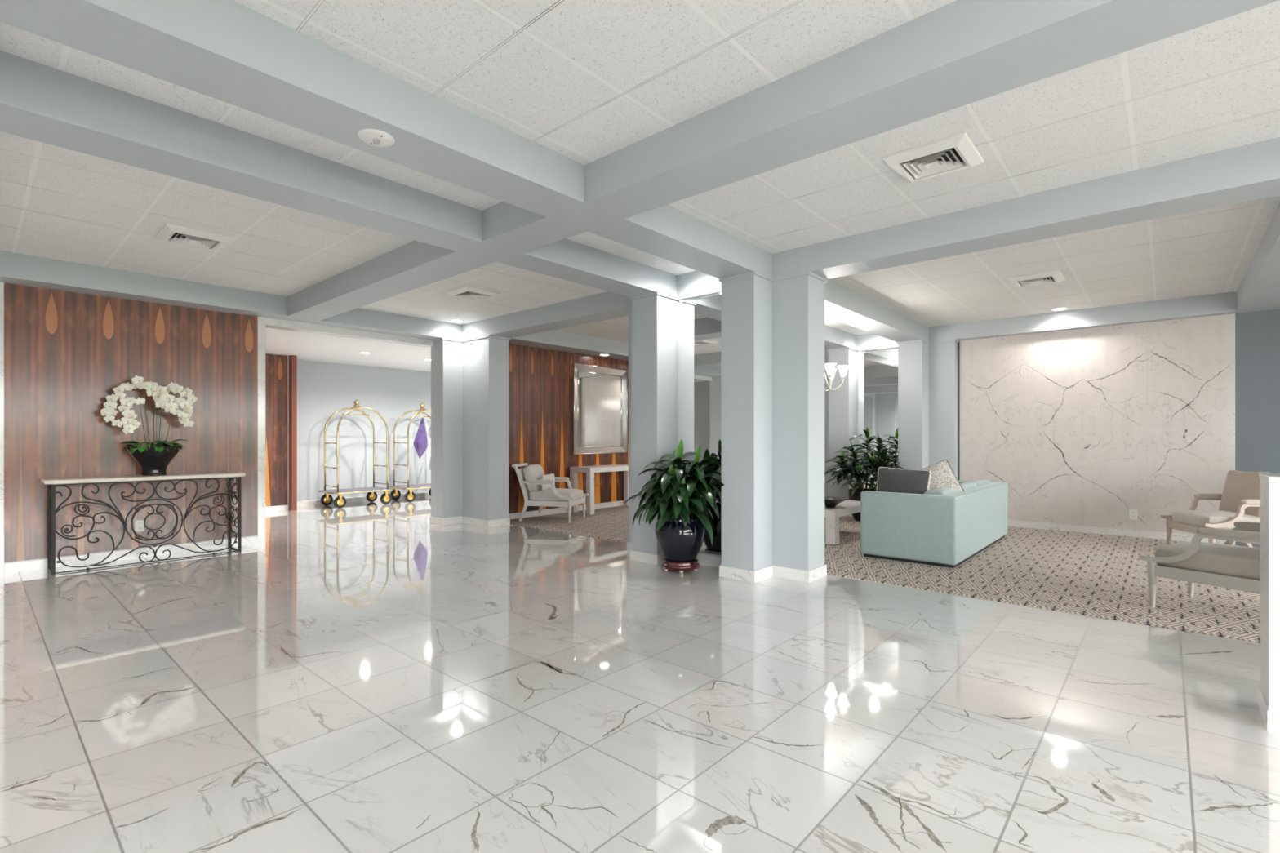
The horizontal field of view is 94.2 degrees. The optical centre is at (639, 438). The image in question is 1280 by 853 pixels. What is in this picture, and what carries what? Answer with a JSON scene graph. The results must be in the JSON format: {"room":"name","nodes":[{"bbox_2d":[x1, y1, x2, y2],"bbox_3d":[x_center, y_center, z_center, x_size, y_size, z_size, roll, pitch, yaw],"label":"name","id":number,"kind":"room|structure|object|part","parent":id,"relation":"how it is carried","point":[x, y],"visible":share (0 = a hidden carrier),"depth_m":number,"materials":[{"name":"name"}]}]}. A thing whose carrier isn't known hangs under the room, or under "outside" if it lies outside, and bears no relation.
{"room":"lobby","nodes":[
{"label":"lobby","id":0,"kind":"room"},
{"bbox_2d":[0,131,414,296],"bbox_3d":[-3.645,-1.692,4.898,3.690,0.020,2.525,0,0,42],"label":"ceiling","id":1,"kind":"structure","parent":0,"point":[56,202],"depth_m":4.72,"materials":[{"name":"tile"}]},
{"bbox_2d":[154,222,233,250],"bbox_3d":[-3.725,-1.661,4.965,0.450,0.041,0.450,0,0,42],"label":"ceiling vent","id":2,"kind":"object","parent":1,"relation":"in","point":[169,233],"visible":1,"depth_m":4.92,"materials":[{"name":"white"}]},
{"bbox_2d":[0,281,433,573],"bbox_3d":[-5.312,-0.192,6.370,0.202,2.900,6.620,0,0,42],"label":"wall","id":3,"kind":"structure","parent":0,"point":[65,352],"depth_m":6.14,"materials":[{"name":"brown wood"}]},
{"bbox_2d":[4,536,257,573],"bbox_3d":[-5.236,1.213,6.304,0.027,0.090,2.059,0,0,42],"label":"baseboard","id":4,"kind":"structure","parent":3,"relation":"attached to","point":[11,567],"depth_m":6.14,"materials":[{"name":"white stone"}]},
{"bbox_2d":[134,519,144,532],"bbox_3d":[-5.268,0.923,6.258,0.009,0.124,0.080,0,0,42],"label":"wall outlet","id":5,"kind":"object","parent":3,"relation":"attached to","point":[139,524],"visible":0.91,"depth_m":6.25,"materials":[{"name":"white"}]},
{"bbox_2d":[0,0,1279,360],"bbox_3d":[1.510,-1.597,3.404,14.250,0.290,12.500,0,0,42],"label":"ceiling beams","id":6,"kind":"structure","parent":3,"relation":"attached to","point":[958,53],"depth_m":3.30,"materials":[{"name":"grey paint"}]},
{"bbox_2d":[357,128,395,146],"bbox_3d":[-1.273,-1.436,2.871,0.164,0.032,0.164,0,0,42],"label":"smoke detector","id":7,"kind":"object","parent":6,"relation":"attached to","point":[374,137],"visible":1,"depth_m":2.85,"materials":[{"name":"white"}]},
{"bbox_2d":[0,22,502,210],"bbox_3d":[-1.727,-1.692,3.201,0.740,0.020,2.525,0,0,42],"label":"ceiling","id":8,"kind":"structure","parent":0,"point":[15,41],"depth_m":3.03,"materials":[{"name":"tile"}]},
{"bbox_2d":[265,353,288,510],"bbox_3d":[-8.592,-0.117,8.097,0.600,2.750,6.740,0,0,42],"label":"wall","id":9,"kind":"structure","parent":0,"point":[276,366],"depth_m":10.27,"materials":[{"name":"wood"}]},
{"bbox_2d":[265,505,288,511],"bbox_3d":[-8.374,1.213,7.891,0.030,0.090,6.680,0,0,42],"label":"baseboard","id":10,"kind":"structure","parent":9,"relation":"attached to","point":[280,508],"depth_m":10.25,"materials":[{"name":"white stone"}]},
{"bbox_2d":[288,355,297,511],"bbox_3d":[-6.218,-0.092,10.523,0.540,2.700,0.080,0,0,42],"label":"trim","id":11,"kind":"structure","parent":9,"relation":"attached to","point":[292,358],"depth_m":10.34,"materials":[{"name":"brown"}]},
{"bbox_2d":[265,327,431,371],"bbox_3d":[-5.367,-1.567,9.289,3.850,0.250,12.800,0,0,42],"label":"ceiling","id":12,"kind":"structure","parent":0,"point":[306,346],"depth_m":9.79,"materials":[{"name":"white paint"}]},
{"bbox_2d":[297,360,431,501],"bbox_3d":[-4.516,-0.117,13.043,0.150,2.750,6.050,0,0,42],"label":"wall","id":13,"kind":"structure","parent":0,"point":[323,388],"depth_m":11.71,"materials":[{"name":"grey paint"}]},
{"bbox_2d":[297,491,430,506],"bbox_3d":[-4.439,1.208,13.001,0.020,0.100,5.990,0,0,42],"label":"baseboard","id":14,"kind":"structure","parent":13,"relation":"attached to","point":[349,500],"depth_m":11.65,"materials":[{"name":"white stone"}]},
{"bbox_2d":[359,262,607,324],"bbox_3d":[-1.912,-1.692,6.856,3.690,0.020,1.975,0,0,42],"label":"ceiling","id":15,"kind":"structure","parent":0,"point":[520,290],"depth_m":7.07,"materials":[{"name":"tile"}]},
{"bbox_2d":[449,319,463,322],"bbox_3d":[-2.624,-1.679,8.518,0.194,0.005,0.194,0,0,42],"label":"recessed light","id":16,"kind":"object","parent":15,"relation":"in","point":[453,320],"visible":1,"depth_m":8.53,"materials":[{"name":"white"}]},
{"bbox_2d":[444,285,500,301],"bbox_3d":[-1.935,-1.661,6.867,0.450,0.041,0.450,0,0,42],"label":"ceiling vent","id":17,"kind":"object","parent":15,"relation":"in","point":[468,292],"visible":1,"depth_m":6.80,"materials":[{"name":"white"}]},
{"bbox_2d":[508,343,628,513],"bbox_3d":[-0.703,-0.146,10.624,0.015,2.608,4.579,0,0,42],"label":"wall","id":18,"kind":"structure","parent":0,"point":[540,380],"depth_m":9.71,"materials":[{"name":"wood"}]},
{"bbox_2d":[571,363,627,454],"bbox_3d":[-0.697,-0.497,10.567,0.069,1.548,1.338,0,0,42],"label":"framed mirror","id":19,"kind":"object","parent":18,"relation":"attached to","point":[599,394],"visible":1,"depth_m":10.52,"materials":[{"name":"silver metal"}]},
{"bbox_2d":[578,372,621,446],"bbox_3d":[-0.712,-0.497,10.581,0.028,1.290,1.080,0,0,42],"label":"mirror glass","id":20,"kind":"object","parent":19,"relation":"on","point":[599,393],"depth_m":10.55,"materials":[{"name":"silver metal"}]},
{"bbox_2d":[555,315,628,342],"bbox_3d":[0.701,-1.692,9.281,2.990,0.020,4.430,0,0,42],"label":"ceiling","id":21,"kind":"structure","parent":0,"point":[615,329],"depth_m":9.19,"materials":[{"name":"tile"}]},
{"bbox_2d":[232,0,955,164],"bbox_3d":[2.071,-1.692,-0.160,8.685,0.020,2.525,0,0,42],"label":"ceiling","id":22,"kind":"structure","parent":0,"point":[585,82],"depth_m":2.54,"materials":[{"name":"tile"}]},
{"bbox_2d":[566,231,696,275],"bbox_3d":[0.005,-1.692,5.159,0.740,0.020,1.975,0,0,42],"label":"ceiling","id":23,"kind":"structure","parent":0,"point":[587,238],"depth_m":5.41,"materials":[{"name":"tile"}]},
{"bbox_2d":[0,496,1279,852],"bbox_3d":[0.060,1.288,4.520,18.300,0.060,13.050,0,0,42],"label":"floor","id":24,"kind":"structure","parent":0,"point":[364,677],"depth_m":2.73,"materials":[{"name":"stone"}]},
{"bbox_2d":[40,471,245,574],"bbox_3d":[-5.057,0.822,6.147,0.458,0.872,1.589,0,0,42],"label":"console table","id":25,"kind":"object","parent":24,"relation":"on","point":[51,483],"visible":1,"depth_m":5.94,"materials":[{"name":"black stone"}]},
{"bbox_3d":[-5.696,0.843,5.735,0.039,0.830,0.026,0,0,42],"label":"leg","id":26,"kind":"part","parent":25,"relation":"part of","materials":[{"name":"black metal"}]},
{"bbox_3d":[-5.419,0.843,5.490,0.039,0.830,0.026,0,0,42],"label":"leg","id":27,"kind":"part","parent":25,"relation":"part of","materials":[{"name":"black metal"}]},
{"bbox_3d":[-5.062,1.249,6.159,0.375,0.010,1.499,0,0,42],"label":"rail","id":28,"kind":"part","parent":25,"relation":"part of","materials":[{"name":"black metal"}]},
{"bbox_3d":[-5.063,0.432,6.160,0.392,0.012,1.499,0,0,42],"label":"frame","id":29,"kind":"part","parent":25,"relation":"part of","materials":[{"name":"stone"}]},
{"bbox_2d":[100,374,197,475],"bbox_3d":[-5.037,-0.128,6.154,0.609,1.027,0.573,0,0,-4],"label":"orchid arrangement","id":30,"kind":"object","parent":25,"relation":"on","point":[153,458],"visible":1,"depth_m":6.10,"materials":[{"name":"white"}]},
{"bbox_3d":[-5.182,-0.219,6.035,0.006,0.690,0.340,0,0,42],"label":"flower stem","id":31,"kind":"part","parent":30,"relation":"part of","materials":[{"name":"green"}]},
{"bbox_3d":[-5.109,-0.116,6.035,0.049,0.484,0.209,0,0,21],"label":"flower stem","id":32,"kind":"part","parent":30,"relation":"part of","materials":[{"name":"green"}]},
{"bbox_3d":[-5.066,0.233,6.196,0.489,0.306,0.474,0,0,42],"label":"pot","id":33,"kind":"part","parent":30,"relation":"part of","materials":[{"name":"black"}]},
{"bbox_3d":[-5.074,-0.216,6.134,0.018,0.682,0.104,0,0,30],"label":"flower stem","id":34,"kind":"part","parent":30,"relation":"part of","materials":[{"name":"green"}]},
{"bbox_3d":[-4.943,-0.199,6.290,0.027,0.650,0.281,0,0,42],"label":"flower stem","id":35,"kind":"part","parent":30,"relation":"part of","materials":[{"name":"green"}]},
{"bbox_3d":[-4.928,-0.149,6.268,0.079,0.550,0.230,0,0,42],"label":"flower stem","id":36,"kind":"part","parent":30,"relation":"part of","materials":[{"name":"green"}]},
{"bbox_3d":[-4.926,-0.118,6.247,0.109,0.489,0.157,0,0,42],"label":"flower stem","id":37,"kind":"part","parent":30,"relation":"part of","materials":[{"name":"green"}]},
{"bbox_3d":[-4.718,0.843,6.839,0.033,0.830,0.022,0,0,42],"label":"leg","id":38,"kind":"part","parent":25,"relation":"part of","materials":[{"name":"black metal"}]},
{"bbox_3d":[-4.441,0.843,6.594,0.033,0.830,0.022,0,0,42],"label":"leg","id":39,"kind":"part","parent":25,"relation":"part of","materials":[{"name":"black metal"}]},
{"bbox_2d":[318,400,393,508],"bbox_3d":[-5.334,0.271,11.190,0.783,1.975,1.127,0,0,42],"label":"luggage cart","id":40,"kind":"object","parent":24,"relation":"on","point":[326,500],"visible":1,"depth_m":11.10,"materials":[{"name":"gold metal"}]},
{"bbox_2d":[388,403,431,502],"bbox_3d":[-4.459,0.271,12.178,0.783,1.975,1.127,0,0,42],"label":"luggage cart","id":41,"kind":"object","parent":24,"relation":"on","point":[410,496],"visible":0.56,"depth_m":11.99,"materials":[{"name":"gold metal"}]},
{"bbox_2d":[413,417,431,470],"bbox_3d":[-4.441,0.092,12.199,0.230,1.133,0.455,0,0,42],"label":"garment","id":42,"kind":"object","parent":41,"relation":"hanging from","point":[420,442],"visible":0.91,"depth_m":12.14,"materials":[{"name":"purple fabric"}]},
{"bbox_2d":[431,337,508,519],"bbox_3d":[-2.506,-0.097,8.727,1.020,2.710,0.650,0,0,42],"label":"column","id":43,"kind":"object","parent":24,"relation":"on","point":[469,380],"visible":0.8,"depth_m":8.63,"materials":[{"name":"grey paint"}]},
{"bbox_2d":[429,515,510,527],"bbox_3d":[-2.506,1.208,8.727,1.048,0.100,0.678,0,0,42],"label":"baseboard","id":44,"kind":"structure","parent":43,"relation":"attached to","point":[447,521],"depth_m":8.62,"materials":[{"name":"white stone"}]},
{"bbox_2d":[432,334,510,342],"bbox_3d":[-2.506,-1.439,8.727,1.056,0.026,0.686,0,0,42],"label":"trim","id":45,"kind":"structure","parent":43,"relation":"attached to","point":[487,335],"depth_m":8.60,"materials":[{"name":"grey paint"}]},
{"bbox_2d":[623,439,724,573],"bbox_3d":[0.340,0.630,5.628,0.998,1.244,0.789,0,0,42],"label":"dracaena","id":46,"kind":"object","parent":24,"relation":"on","point":[680,533],"visible":0.99,"depth_m":5.49,"materials":[{"name":"green plant"}]},
{"bbox_2d":[654,515,706,561],"bbox_3d":[0.384,0.950,5.670,0.486,0.407,0.486,0,0,42],"label":"pot","id":47,"kind":"object","parent":46,"relation":"attached to","point":[677,542],"depth_m":5.49,"materials":[{"name":"black ceramic"}]},
{"bbox_2d":[628,274,824,570],"bbox_3d":[0.783,-0.097,6.023,2.130,2.710,0.980,0,0,42],"label":"column","id":48,"kind":"object","parent":24,"relation":"on","point":[773,332],"visible":0.7,"depth_m":5.34,"materials":[{"name":"grey paint"}]},
{"bbox_2d":[676,291,721,555],"bbox_3d":[0.663,-0.142,5.895,0.756,2.570,0.010,0,0,42],"label":"wall mirror","id":49,"kind":"object","parent":48,"relation":"attached to","point":[699,318],"visible":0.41,"depth_m":5.92,"materials":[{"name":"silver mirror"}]},
{"bbox_2d":[626,542,826,582],"bbox_3d":[0.783,1.208,6.023,2.158,0.100,1.008,0,0,42],"label":"baseboard","id":50,"kind":"structure","parent":48,"relation":"attached to","point":[753,576],"depth_m":5.34,"materials":[{"name":"white stone"}]},
{"bbox_2d":[626,271,827,310],"bbox_3d":[0.783,-1.439,6.023,2.166,0.026,1.016,0,0,42],"label":"trim","id":51,"kind":"structure","parent":48,"relation":"attached to","point":[808,273],"depth_m":5.38,"materials":[{"name":"grey paint"}]},
{"bbox_2d":[510,505,1260,643],"bbox_3d":[4.398,1.254,6.147,13.560,0.009,4.535,0,0,42],"label":"carpet","id":52,"kind":"structure","parent":24,"relation":"on","point":[1100,575],"depth_m":5.45,"materials":[{"name":"beige carpet"}]},
{"bbox_2d":[511,462,588,523],"bbox_3d":[-1.372,0.824,9.167,0.991,0.863,0.718,0,0,14],"label":"armchair","id":53,"kind":"object","parent":52,"relation":"on","point":[529,477],"visible":0.95,"depth_m":8.91,"materials":[{"name":"fabric"}]},
{"bbox_3d":[-1.805,0.828,8.937,0.257,0.856,0.042,0,0,14],"label":"leg","id":54,"kind":"part","parent":53,"relation":"part of","materials":[{"name":"white wood"}]},
{"bbox_3d":[-1.825,0.414,9.276,0.040,0.044,0.650,0,0,14],"label":"crest rail","id":55,"kind":"part","parent":53,"relation":"part of","materials":[{"name":"white wood"}]},
{"bbox_3d":[-1.714,0.688,9.249,0.157,0.453,0.610,0,0,14],"label":"panel","id":56,"kind":"part","parent":53,"relation":"part of","materials":[{"name":"grey fabric"}]},
{"bbox_2d":[523,464,544,492],"bbox_3d":[-1.626,0.624,9.228,0.236,0.431,0.530,0,0,14],"label":"cushion","id":57,"kind":"object","parent":53,"relation":"on","point":[532,472],"depth_m":9.03,"materials":[{"name":"grey fabric"}]},
{"bbox_3d":[-1.371,0.974,8.833,0.690,0.080,0.036,0,0,14],"label":"rail","id":58,"kind":"part","parent":53,"relation":"part of","materials":[{"name":"white wood"}]},
{"bbox_3d":[-1.378,0.773,8.830,0.846,0.281,0.040,0,0,14],"label":"arm","id":59,"kind":"part","parent":53,"relation":"part of","materials":[{"name":"white wood"}]},
{"bbox_2d":[541,473,555,490],"bbox_3d":[-1.418,0.673,9.180,0.130,0.234,0.449,0,0,14],"label":"throw pillow","id":60,"kind":"object","parent":53,"relation":"on","point":[547,477],"visible":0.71,"depth_m":9.06,"materials":[{"name":"fabric"}]},
{"bbox_2d":[528,488,582,501],"bbox_3d":[-1.281,0.874,9.146,0.718,0.189,0.600,0,0,14],"label":"seat cushion","id":61,"kind":"object","parent":53,"relation":"on","point":[535,494],"depth_m":8.90,"materials":[{"name":"grey fabric"}]},
{"bbox_3d":[-1.036,1.073,8.752,0.056,0.352,0.055,0,0,14],"label":"leg","id":62,"kind":"part","parent":53,"relation":"part of","materials":[{"name":"white wood"}]},
{"bbox_3d":[-1.224,0.773,9.470,0.846,0.281,0.040,0,0,14],"label":"arm","id":63,"kind":"part","parent":53,"relation":"part of","materials":[{"name":"white wood"}]},
{"bbox_3d":[-0.961,0.974,9.069,0.038,0.080,0.650,0,0,14],"label":"rail","id":64,"kind":"part","parent":53,"relation":"part of","materials":[{"name":"white wood"}]},
{"bbox_3d":[-0.884,1.073,9.384,0.056,0.352,0.055,0,0,14],"label":"leg","id":65,"kind":"part","parent":53,"relation":"part of","materials":[{"name":"white wood"}]},
{"bbox_2d":[569,463,628,515],"bbox_3d":[-0.525,0.866,10.392,0.500,0.766,1.430,0,0,42],"label":"console table","id":66,"kind":"object","parent":52,"relation":"on","point":[589,470],"visible":0.62,"depth_m":9.96,"materials":[{"name":"wood"}]},
{"bbox_3d":[-1.115,0.908,10.027,0.100,0.681,0.100,0,0,42],"label":"leg","id":67,"kind":"part","parent":66,"relation":"part of","materials":[{"name":"wood"}]},
{"bbox_3d":[-0.816,0.908,9.762,0.100,0.681,0.100,0,0,42],"label":"leg","id":68,"kind":"part","parent":66,"relation":"part of","materials":[{"name":"wood"}]},
{"bbox_3d":[-0.234,0.908,11.023,0.100,0.681,0.100,0,0,42],"label":"leg","id":69,"kind":"part","parent":66,"relation":"part of","materials":[{"name":"wood"}]},
{"bbox_2d":[824,500,860,545],"bbox_3d":[2.293,1.048,7.752,1.060,0.401,1.250,0,0,42],"label":"coffee table","id":70,"kind":"object","parent":52,"relation":"on","point":[832,514],"visible":0.2,"depth_m":7.00,"materials":[{"name":"stone"}]},
{"bbox_3d":[2.271,1.091,7.017,0.120,0.316,0.120,0,0,42],"label":"leg","id":71,"kind":"part","parent":70,"relation":"part of","materials":[{"name":"stone"}]},
{"bbox_2d":[824,496,848,506],"bbox_3d":[2.360,0.793,7.344,0.420,0.107,0.408,0,0,42],"label":"decorative bowl","id":72,"kind":"object","parent":70,"relation":"on","point":[831,501],"visible":0.77,"depth_m":7.26,"materials":[{"name":"ceramic"}]},
{"bbox_2d":[824,426,903,521],"bbox_3d":[3.324,0.538,8.950,1.309,1.421,0.967,0,0,42],"label":"dracaena","id":73,"kind":"object","parent":52,"relation":"on","point":[854,493],"visible":0.91,"depth_m":8.91,"materials":[{"name":"green"}]},
{"bbox_2d":[848,488,876,521],"bbox_3d":[3.416,1.014,9.021,0.490,0.470,0.490,0,0,42],"label":"pot","id":74,"kind":"object","parent":73,"relation":"attached to","point":[856,495],"depth_m":8.92,"materials":[{"name":"black"}]},
{"bbox_2d":[860,480,1007,568],"bbox_3d":[3.494,0.885,6.910,0.925,0.729,2.500,0,0,42],"label":"sofa","id":75,"kind":"object","parent":52,"relation":"on","point":[944,526],"visible":0.98,"depth_m":6.03,"materials":[{"name":"teal"}]},
{"bbox_2d":[875,466,931,493],"bbox_3d":[2.782,0.523,6.298,0.543,0.425,0.193,0,0,34],"label":"throw pillow","id":76,"kind":"object","parent":75,"relation":"on","point":[889,479],"visible":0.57,"depth_m":6.24,"materials":[{"name":"grey fabric"}]},
{"bbox_2d":[923,487,957,495],"bbox_3d":[3.178,0.696,6.210,0.228,0.351,0.729,0,0,42],"label":"cushion","id":77,"kind":"object","parent":75,"relation":"on","point":[944,491],"depth_m":6.00,"materials":[{"name":"teal fabric"}]},
{"bbox_2d":[919,459,964,491],"bbox_3d":[3.206,0.493,6.430,0.534,0.520,0.191,0,0,24],"label":"throw pillow","id":78,"kind":"object","parent":75,"relation":"on","point":[943,475],"visible":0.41,"depth_m":6.37,"materials":[{"name":"grey fabric"}]},
{"bbox_2d":[960,483,977,489],"bbox_3d":[3.664,0.696,6.759,0.228,0.351,0.729,0,0,42],"label":"cushion","id":79,"kind":"object","parent":75,"relation":"on","point":[965,486],"depth_m":6.69,"materials":[{"name":"teal fabric"}]},
{"bbox_2d":[963,480,991,486],"bbox_3d":[4.150,0.696,7.308,0.228,0.351,0.729,0,0,42],"label":"cushion","id":80,"kind":"object","parent":75,"relation":"on","point":[980,482],"depth_m":7.18,"materials":[{"name":"teal fabric"}]},
{"bbox_2d":[1138,521,1260,608],"bbox_3d":[4.269,0.824,4.171,0.718,0.863,0.991,0,0,-28],"label":"armchair","id":81,"kind":"object","parent":52,"relation":"on","point":[1227,565],"visible":0.76,"depth_m":4.15,"materials":[{"name":"grey wood"}]},
{"bbox_3d":[3.782,1.073,4.388,0.055,0.352,0.056,0,0,-28],"label":"leg","id":82,"kind":"part","parent":81,"relation":"part of","materials":[{"name":"grey wood"}]},
{"bbox_3d":[4.353,1.073,4.699,0.055,0.352,0.056,0,0,-28],"label":"leg","id":83,"kind":"part","parent":81,"relation":"part of","materials":[{"name":"grey wood"}]},
{"bbox_3d":[3.945,0.773,4.078,0.040,0.281,0.846,0,0,-28],"label":"arm","id":84,"kind":"part","parent":81,"relation":"part of","materials":[{"name":"grey wood"}]},
{"bbox_3d":[3.946,0.974,4.085,0.036,0.080,0.690,0,0,-28],"label":"rail","id":85,"kind":"part","parent":81,"relation":"part of","materials":[{"name":"grey wood"}]},
{"bbox_2d":[1155,541,1260,580],"bbox_3d":[4.225,0.874,4.253,0.600,0.189,0.718,0,0,-28],"label":"seat cushion","id":86,"kind":"object","parent":81,"relation":"on","point":[1228,559],"depth_m":4.14,"materials":[{"name":"beige fabric"}]},
{"bbox_3d":[4.524,0.773,4.392,0.040,0.281,0.846,0,0,-28],"label":"arm","id":87,"kind":"part","parent":81,"relation":"part of","materials":[{"name":"grey wood"}]},
{"bbox_2d":[1160,493,1260,547],"bbox_3d":[6.332,0.824,6.317,0.991,0.863,0.718,0,0,12],"label":"armchair","id":88,"kind":"object","parent":52,"relation":"on","point":[1191,519],"visible":0.55,"depth_m":6.29,"materials":[{"name":"fabric"}]},
{"bbox_3d":[5.982,1.073,6.720,0.056,0.352,0.055,0,0,12],"label":"leg","id":89,"kind":"part","parent":88,"relation":"part of","materials":[{"name":"beige wood"}]},
{"bbox_3d":[5.918,0.974,6.401,0.038,0.080,0.650,0,0,12],"label":"rail","id":90,"kind":"part","parent":88,"relation":"part of","materials":[{"name":"beige wood"}]},
{"bbox_3d":[6.326,0.773,6.654,0.846,0.281,0.040,0,0,12],"label":"arm","id":91,"kind":"part","parent":88,"relation":"part of","materials":[{"name":"beige wood"}]},
{"bbox_3d":[5.852,1.073,6.083,0.056,0.352,0.055,0,0,12],"label":"leg","id":92,"kind":"part","parent":88,"relation":"part of","materials":[{"name":"beige wood"}]},
{"bbox_2d":[1172,510,1260,529],"bbox_3d":[6.240,0.874,6.335,0.718,0.189,0.600,0,0,12],"label":"seat cushion","id":93,"kind":"object","parent":88,"relation":"on","point":[1181,519],"depth_m":6.26,"materials":[{"name":"beige fabric"}]},
{"bbox_3d":[6.195,0.773,6.009,0.846,0.281,0.040,0,0,12],"label":"arm","id":94,"kind":"part","parent":88,"relation":"part of","materials":[{"name":"beige wood"}]},
{"bbox_2d":[1218,470,1270,517],"bbox_3d":[6.382,0.588,6.277,0.187,0.480,0.490,0,0,5],"label":"backrest","id":95,"kind":"object","parent":88,"relation":"on","point":[1239,486],"visible":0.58,"depth_m":6.26,"materials":[{"name":"beige fabric"}]},
{"bbox_3d":[6.757,0.828,6.562,0.257,0.856,0.042,0,0,12],"label":"leg","id":96,"kind":"part","parent":88,"relation":"part of","materials":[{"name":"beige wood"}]},
{"bbox_2d":[1257,472,1279,733],"bbox_3d":[3.718,0.711,1.881,2.424,1.094,0.362,0,0,42],"label":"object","id":97,"kind":"object","parent":24,"relation":"on","point":[1268,690],"visible":1,"depth_m":2.54,"materials":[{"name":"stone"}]},
{"bbox_2d":[1258,472,1279,483],"bbox_3d":[3.721,0.178,1.881,2.420,0.028,0.350,0,0,42],"label":"countertop","id":98,"kind":"structure","parent":97,"relation":"on","point":[1268,477],"depth_m":2.59,"materials":[{"name":"stone"}]},
{"bbox_3d":[2.708,0.680,2.541,0.028,0.976,0.012,0,0,42],"label":"corner trim","id":99,"kind":"part","parent":97,"relation":"part of","materials":[{"name":"white stone"}]},
{"bbox_2d":[824,316,872,335],"bbox_3d":[2.357,-1.692,7.816,0.740,0.020,4.430,0,0,42],"label":"ceiling","id":100,"kind":"structure","parent":0,"point":[828,322],"depth_m":8.99,"materials":[{"name":"tile"}]},
{"bbox_2d":[824,363,848,391],"bbox_3d":[2.343,-1.142,7.808,0.731,1.080,0.770,0,0,42],"label":"wall sconce","id":101,"kind":"object","parent":100,"relation":"hanging from","point":[830,369],"visible":0.28,"depth_m":7.66,"materials":[{"name":"glass"}]},
{"bbox_3d":[2.399,-0.870,7.503,0.156,0.135,0.156,0,0,42],"label":"lamp shade","id":102,"kind":"part","parent":101,"relation":"part of","materials":[{"name":"white glass"}]},
{"bbox_3d":[2.579,-0.870,8.009,0.156,0.135,0.156,0,0,42],"label":"lamp shade","id":103,"kind":"part","parent":101,"relation":"part of","materials":[{"name":"white glass"}]},
{"bbox_3d":[2.498,-0.753,7.753,0.283,0.257,0.123,0,0,42],"label":"arm","id":104,"kind":"part","parent":101,"relation":"part of","materials":[{"name":"beige metal"}]},
{"bbox_3d":[2.635,-0.870,7.705,0.156,0.135,0.156,0,0,42],"label":"lamp shade","id":105,"kind":"part","parent":101,"relation":"part of","materials":[{"name":"white glass"}]},
{"bbox_2d":[824,341,957,500],"bbox_3d":[3.783,-0.097,9.405,2.140,2.710,0.480,0,0,42],"label":"wall pier","id":106,"kind":"object","parent":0,"point":[927,373],"visible":0.55,"depth_m":8.93,"materials":[{"name":"grey paint"}]},
{"bbox_2d":[857,346,897,488],"bbox_3d":[3.831,-0.142,9.475,0.756,2.570,0.010,0,0,42],"label":"wall mirror","id":107,"kind":"object","parent":106,"relation":"attached to","point":[877,369],"visible":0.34,"depth_m":9.49,"materials":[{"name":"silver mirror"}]},
{"bbox_2d":[824,339,959,354],"bbox_3d":[3.783,-1.439,9.405,2.176,0.026,0.516,0,0,42],"label":"trim","id":108,"kind":"structure","parent":106,"relation":"attached to","point":[917,340],"depth_m":9.31,"materials":[{"name":"grey paint"}]},
{"bbox_2d":[667,0,1279,253],"bbox_3d":[3.804,-1.692,1.798,8.685,0.020,1.975,0,0,42],"label":"ceiling","id":109,"kind":"structure","parent":0,"point":[1214,86],"depth_m":3.34,"materials":[{"name":"tile"}]},
{"bbox_2d":[881,132,983,182],"bbox_3d":[1.765,-1.661,3.579,0.450,0.041,0.450,0,0,42],"label":"ceiling vent","id":110,"kind":"object","parent":109,"relation":"in","point":[955,153],"visible":1,"depth_m":3.53,"materials":[{"name":"white"}]},
{"bbox_2d":[827,195,1279,327],"bbox_3d":[4.137,-1.692,6.240,3.295,0.020,4.430,0,0,42],"label":"ceiling","id":111,"kind":"structure","parent":0,"point":[1211,251],"depth_m":6.00,"materials":[{"name":"tile"}]},
{"bbox_2d":[1007,270,1065,288],"bbox_3d":[4.173,-1.661,6.255,0.450,0.041,0.450,0,0,42],"label":"ceiling vent","id":112,"kind":"object","parent":111,"relation":"in","point":[1051,277],"visible":1,"depth_m":6.20,"materials":[{"name":"white"}]},
{"bbox_2d":[1050,307,1068,311],"bbox_3d":[5.464,-1.679,7.744,0.194,0.005,0.194,0,0,42],"label":"recessed light","id":113,"kind":"object","parent":111,"relation":"in","point":[1056,308],"visible":1,"depth_m":7.72,"materials":[{"name":"white"}]},
{"bbox_2d":[960,313,1235,534],"bbox_3d":[5.854,-0.097,7.894,2.905,2.709,0.018,0,0,42],"label":"wall","id":114,"kind":"structure","parent":0,"point":[1090,427],"depth_m":7.73,"materials":[{"name":"white stone"}]},
{"bbox_2d":[1007,520,1235,545],"bbox_3d":[5.842,1.208,7.881,2.905,0.100,0.017,0,0,42],"label":"baseboard","id":115,"kind":"structure","parent":114,"relation":"attached to","point":[1055,526],"depth_m":7.69,"materials":[{"name":"white stone"}]},
{"bbox_2d":[1128,509,1137,519],"bbox_3d":[6.247,0.968,7.527,0.080,0.124,0.009,0,0,42],"label":"wall outlet","id":116,"kind":"object","parent":114,"relation":"attached to","point":[1132,513],"visible":1,"depth_m":7.53,"materials":[{"name":"white"}]},
{"bbox_2d":[957,309,1279,547],"bbox_3d":[4.335,-0.237,9.350,18.300,2.990,0.150,0,0,42],"label":"wall","id":117,"kind":"structure","parent":0,"point":[1257,334],"depth_m":6.82,"materials":[{"name":"grey paint"}]},
{"bbox_3d":[-0.925,-0.097,10.834,0.595,2.710,4.600,0,0,42],"label":"wall","id":118,"kind":"structure","parent":0,"visible":0},
{"bbox_2d":[508,500,623,519],"bbox_3d":[-0.698,1.208,10.620,0.030,0.100,4.579,0,0,42],"label":"baseboard","id":119,"kind":"structure","parent":118,"relation":"attached to","point":[565,509],"depth_m":9.82,"materials":[{"name":"white stone"}]}
]}

